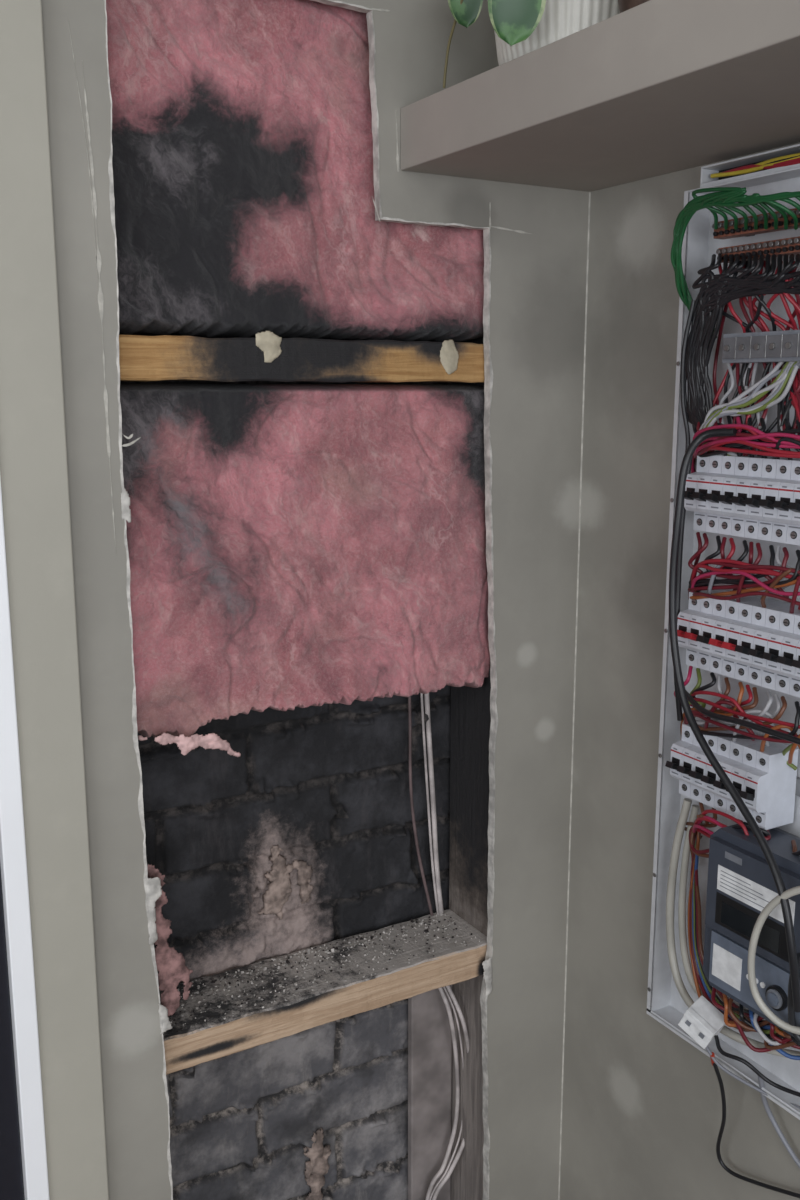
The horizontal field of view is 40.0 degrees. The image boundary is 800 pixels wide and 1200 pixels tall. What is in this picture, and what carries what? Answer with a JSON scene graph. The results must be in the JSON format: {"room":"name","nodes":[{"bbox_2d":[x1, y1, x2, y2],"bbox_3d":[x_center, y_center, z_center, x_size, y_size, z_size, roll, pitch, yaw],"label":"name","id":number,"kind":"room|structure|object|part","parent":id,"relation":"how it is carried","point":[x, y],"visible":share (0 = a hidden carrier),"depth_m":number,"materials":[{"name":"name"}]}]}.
{"room":"fire-damaged room","nodes":[
{"label":"fire-damaged room","id":0,"kind":"room"},
{"bbox_2d":[120,334,453,1199],"bbox_3d":[-0.125,0.372,1.437,0.647,1.490,0.044,-6,12,-30],"label":"brick wall","id":1,"kind":"structure","parent":0,"point":[327,785],"depth_m":1.46,"materials":[{"name":"black brick"}]},
{"bbox_2d":[257,845,293,919],"bbox_3d":[-0.159,0.366,1.419,0.052,0.104,0.012,-6,12,-30],"label":"smear","id":2,"kind":"object","parent":1,"relation":"attached to","point":[279,890],"visible":1,"depth_m":1.42,"materials":[{"name":"beige"}]},
{"bbox_2d":[292,860,312,903],"bbox_3d":[-0.127,0.368,1.440,0.031,0.064,0.010,-6,12,-30],"label":"smear","id":3,"kind":"object","parent":1,"relation":"attached to","point":[304,872],"visible":1,"depth_m":1.44,"materials":[{"name":"beige"}]},
{"bbox_2d":[303,1127,330,1199],"bbox_3d":[-0.114,0.798,1.528,0.044,0.136,0.012,-6,12,-30],"label":"smear","id":4,"kind":"object","parent":1,"relation":"attached to","point":[318,1154],"visible":1,"depth_m":1.52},
{"bbox_2d":[408,693,443,915],"bbox_3d":[0.037,0.266,1.504,0.065,0.440,0.007,-6,12,-30],"label":"cable","id":5,"kind":"object","parent":1,"relation":"attached to","point":[433,852],"visible":0.77,"depth_m":1.50,"materials":[{"name":"grey plastic"}]},
{"bbox_2d":[41,0,588,1199],"bbox_3d":[-0.855,0.222,0.839,2.504,2.450,0.013,-6,12,-30],"label":"wall","id":6,"kind":"structure","parent":0,"point":[534,305],"depth_m":1.26,"materials":[{"name":"grey paint"}]},
{"bbox_2d":[0,867,24,1199],"bbox_3d":[-0.762,0.418,0.945,0.812,2.015,0.035,-6,12,-30],"label":"leaf","id":7,"kind":"object","parent":6,"relation":"attached to","point":[11,1171],"visible":1,"depth_m":1.15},
{"bbox_2d":[0,475,49,1199],"bbox_3d":[-0.759,0.406,0.938,0.857,2.050,0.056,-6,12,-30],"label":"frame","id":8,"kind":"object","parent":6,"relation":"attached to","point":[13,860],"visible":0.83,"depth_m":1.11,"materials":[{"name":"white paint"}]},
{"bbox_2d":[0,0,108,1199],"bbox_3d":[-0.751,0.375,0.916,0.985,2.120,0.012,-6,12,-30],"label":"trim","id":9,"kind":"structure","parent":6,"relation":"attached to","point":[33,449],"depth_m":1.08,"materials":[{"name":"grey paint"}]},
{"bbox_2d":[121,488,130,522],"bbox_3d":[-0.277,-0.096,1.112,0.010,0.035,0.003,-6,12,-30],"label":"flake","id":10,"kind":"object","parent":6,"relation":"attached to","point":[125,499],"visible":1,"depth_m":1.11,"materials":[{"name":"white paint"}]},
{"bbox_2d":[146,877,161,944],"bbox_3d":[-0.267,0.338,1.200,0.017,0.079,0.004,-6,12,-30],"label":"flake","id":11,"kind":"object","parent":6,"relation":"attached to","point":[154,891],"visible":1,"depth_m":1.20,"materials":[{"name":"white paint"}]},
{"bbox_2d":[158,1004,171,1033],"bbox_3d":[-0.262,0.466,1.228,0.015,0.038,0.003,-6,12,-30],"label":"flake","id":12,"kind":"object","parent":6,"relation":"attached to","point":[166,1025],"visible":1,"depth_m":1.23,"materials":[{"name":"white paint"}]},
{"bbox_2d":[147,864,192,1015],"bbox_3d":[-0.259,0.385,1.233,0.052,0.198,0.008,-6,12,-30],"label":"insulation","id":13,"kind":"object","parent":6,"relation":"attached to","point":[171,967],"visible":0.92,"depth_m":1.23},
{"bbox_2d":[68,8,530,547],"bbox_3d":[-0.074,-0.344,1.185,0.534,0.561,0.001,-6,12,-30],"label":"plaster","id":14,"kind":"object","parent":6,"relation":"attached to","point":[94,203],"visible":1,"depth_m":1.07,"materials":[{"name":"white paint"}]},
{"bbox_2d":[119,334,484,382],"bbox_3d":[-0.114,-0.271,1.246,0.498,0.048,0.093,-6,12,-30],"label":"timber crosspiece","id":15,"kind":"object","parent":6,"relation":"attached to","point":[163,357],"visible":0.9,"depth_m":1.19,"materials":[{"name":"brown wood"}]},
{"bbox_2d":[256,331,281,362],"bbox_3d":[-0.140,-0.271,1.175,0.030,0.033,0.004,-6,12,-30],"label":"adhesive daub","id":16,"kind":"object","parent":15,"relation":"attached to","point":[268,342],"visible":1,"depth_m":1.17,"materials":[{"name":"beige"}]},
{"bbox_2d":[106,0,483,341],"bbox_3d":[-0.115,-0.500,1.206,0.496,0.418,0.096,-6,12,-30],"label":"insulation batt","id":17,"kind":"object","parent":15,"relation":"on","point":[242,137],"visible":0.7,"depth_m":1.15,"materials":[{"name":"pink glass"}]},
{"bbox_2d":[440,340,458,373],"bbox_3d":[0.058,-0.285,1.289,0.026,0.040,0.004,-6,12,-30],"label":"adhesive daub","id":18,"kind":"object","parent":15,"relation":"attached to","point":[449,356],"visible":1,"depth_m":1.29,"materials":[{"name":"beige"}]},
{"bbox_2d":[482,957,492,996],"bbox_3d":[0.116,0.500,1.457,0.017,0.055,0.004,-6,12,-30],"label":"flake","id":19,"kind":"object","parent":6,"relation":"attached to","point":[487,964],"visible":1,"depth_m":1.46,"materials":[{"name":"white paint"}]},
{"bbox_2d":[558,192,590,1199],"bbox_3d":[0.230,0.397,1.505,0.001,1.816,0.001,-6,12,-30],"label":"trim","id":20,"kind":"structure","parent":6,"relation":"attached to","point":[589,192],"depth_m":1.45,"materials":[{"name":"grey paint"}]},
{"bbox_2d":[560,142,799,1199],"bbox_3d":[1.026,0.344,0.201,0.100,2.450,3.000,-6,12,-30],"label":"wall","id":21,"kind":"structure","parent":0,"point":[642,1105],"depth_m":1.36,"materials":[{"name":"grey paint"}]},
{"bbox_2d":[401,0,799,191],"bbox_3d":[0.592,-0.360,0.457,0.266,0.064,1.900,-6,12,-30],"label":"wall shelf","id":22,"kind":"object","parent":21,"relation":"attached to","point":[651,88],"visible":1,"depth_m":0.98,"materials":[{"name":"grey paint"}]},
{"bbox_2d":[443,0,619,87],"bbox_3d":[0.165,-0.631,1.060,0.211,0.241,0.195,-2,11,-12],"label":"potted plant","id":23,"kind":"object","parent":22,"relation":"on","point":[521,27],"visible":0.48,"depth_m":1.01,"materials":[{"name":"green plant"}]},
{"bbox_3d":[0.169,-0.579,1.073,0.168,0.134,0.168,-6,12,-30],"label":"pot","id":24,"kind":"part","parent":23,"relation":"part of","materials":[{"name":"ceramic"}]},
{"bbox_2d":[618,0,648,12],"bbox_3d":[0.229,-0.527,0.934,0.096,0.085,0.096,-6,12,-30],"label":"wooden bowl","id":25,"kind":"object","parent":22,"relation":"on","point":[624,5],"visible":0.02,"depth_m":0.92,"materials":[{"name":"brown wood"}]},
{"bbox_2d":[646,144,799,1119],"bbox_3d":[0.408,0.059,1.065,0.062,0.971,0.426,-6,12,-30],"label":"electrical panel","id":26,"kind":"object","parent":21,"relation":"attached to","point":[665,1004],"visible":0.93,"depth_m":1.18,"materials":[{"name":"white metal"}]},
{"bbox_2d":[665,719,799,829],"bbox_3d":[0.351,0.185,1.171,0.074,0.080,0.147,-6,12,-30],"label":"circuit breakers","id":27,"kind":"object","parent":26,"relation":"attached to","point":[768,787],"visible":0.84,"depth_m":1.14,"materials":[{"name":"plastic"}]},
{"bbox_2d":[666,153,799,1197],"bbox_3d":[0.360,0.127,1.107,0.109,1.105,0.306,-6,12,-28],"label":"wiring","id":28,"kind":"object","parent":26,"relation":"attached to","point":[715,295],"visible":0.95,"depth_m":1.11,"materials":[{"name":"multicoloured plastic"}]},
{"bbox_2d":[678,995,724,1048],"bbox_3d":[0.329,0.461,1.198,0.049,0.050,0.037,9,14,40],"label":"block","id":29,"kind":"object","parent":28,"relation":"attached to","point":[702,1020],"visible":0.98,"depth_m":1.19,"materials":[{"name":"plastic"}]},
{"bbox_2d":[677,590,799,697],"bbox_3d":[0.408,0.058,1.046,0.074,0.080,0.376,-6,12,-30],"label":"circuit breakers","id":30,"kind":"object","parent":26,"relation":"attached to","point":[746,641],"visible":0.99,"depth_m":1.11,"materials":[{"name":"plastic"}]},
{"bbox_2d":[684,455,799,545],"bbox_3d":[0.409,-0.086,1.017,0.074,0.080,0.376,-6,12,-30],"label":"circuit breakers","id":31,"kind":"object","parent":26,"relation":"attached to","point":[756,497],"visible":1,"depth_m":1.09,"materials":[{"name":"plastic"}]},
{"bbox_2d":[703,822,799,1035],"bbox_3d":[0.389,0.334,1.119,0.088,0.182,0.150,-6,12,-30],"label":"meter","id":32,"kind":"object","parent":26,"relation":"attached to","point":[740,881],"visible":0.8,"depth_m":1.11,"materials":[{"name":"black plastic"}]},
{"bbox_3d":[-0.125,1.686,-0.164,2.704,0.050,3.300,-6,12,-30],"label":"floor","id":33,"kind":"structure","parent":0,"visible":0},
{"bbox_2d":[449,337,490,1199],"bbox_3d":[0.117,0.097,1.463,0.045,2.420,0.112,-6,12,-30],"label":"stud","id":34,"kind":"object","parent":33,"relation":"on","point":[470,706],"visible":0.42,"depth_m":1.52,"materials":[{"name":"brown wood"}]},
{"bbox_2d":[120,384,489,736],"bbox_3d":[-0.117,-0.052,1.294,0.496,0.396,0.091,-6,12,-30],"label":"insulation batt","id":35,"kind":"object","parent":34,"relation":"attached to","point":[290,546],"visible":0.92,"depth_m":1.25,"materials":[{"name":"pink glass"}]},
{"bbox_2d":[138,733,240,756],"bbox_3d":[-0.229,0.161,1.207,0.116,0.044,0.008,-6,12,-30],"label":"tuft","id":36,"kind":"object","parent":35,"relation":"attached to","point":[212,740],"visible":1,"depth_m":1.21,"materials":[{"name":"pink fabric"}]},
{"bbox_2d":[159,909,486,1074],"bbox_3d":[-0.118,0.494,1.399,0.498,0.048,0.109,-6,12,-30],"label":"timber crosspiece","id":37,"kind":"object","parent":34,"relation":"attached to","point":[199,1040],"visible":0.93,"depth_m":1.38,"materials":[{"name":"brown wood"}]},
{"bbox_2d":[163,913,479,1033],"bbox_3d":[-0.110,0.469,1.401,0.461,0.007,0.101,-6,12,-30],"label":"rubble dust","id":38,"kind":"object","parent":37,"relation":"on","point":[238,982],"visible":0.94,"depth_m":1.42,"materials":[{"name":"grey concrete"}]},
{"bbox_2d":[408,985,452,1199],"bbox_3d":[0.043,0.749,1.599,0.068,0.528,0.012,-6,12,-30],"label":"board","id":39,"kind":"object","parent":34,"relation":"attached to","point":[429,1031],"visible":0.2,"depth_m":1.58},
{"bbox_2d":[425,985,468,1199],"bbox_3d":[0.062,0.742,1.576,0.096,0.432,0.032,-4,11,-20],"label":"cable","id":40,"kind":"object","parent":34,"relation":"attached to","point":[445,1177],"visible":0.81,"depth_m":1.58,"materials":[{"name":"grey plastic"}]}
]}

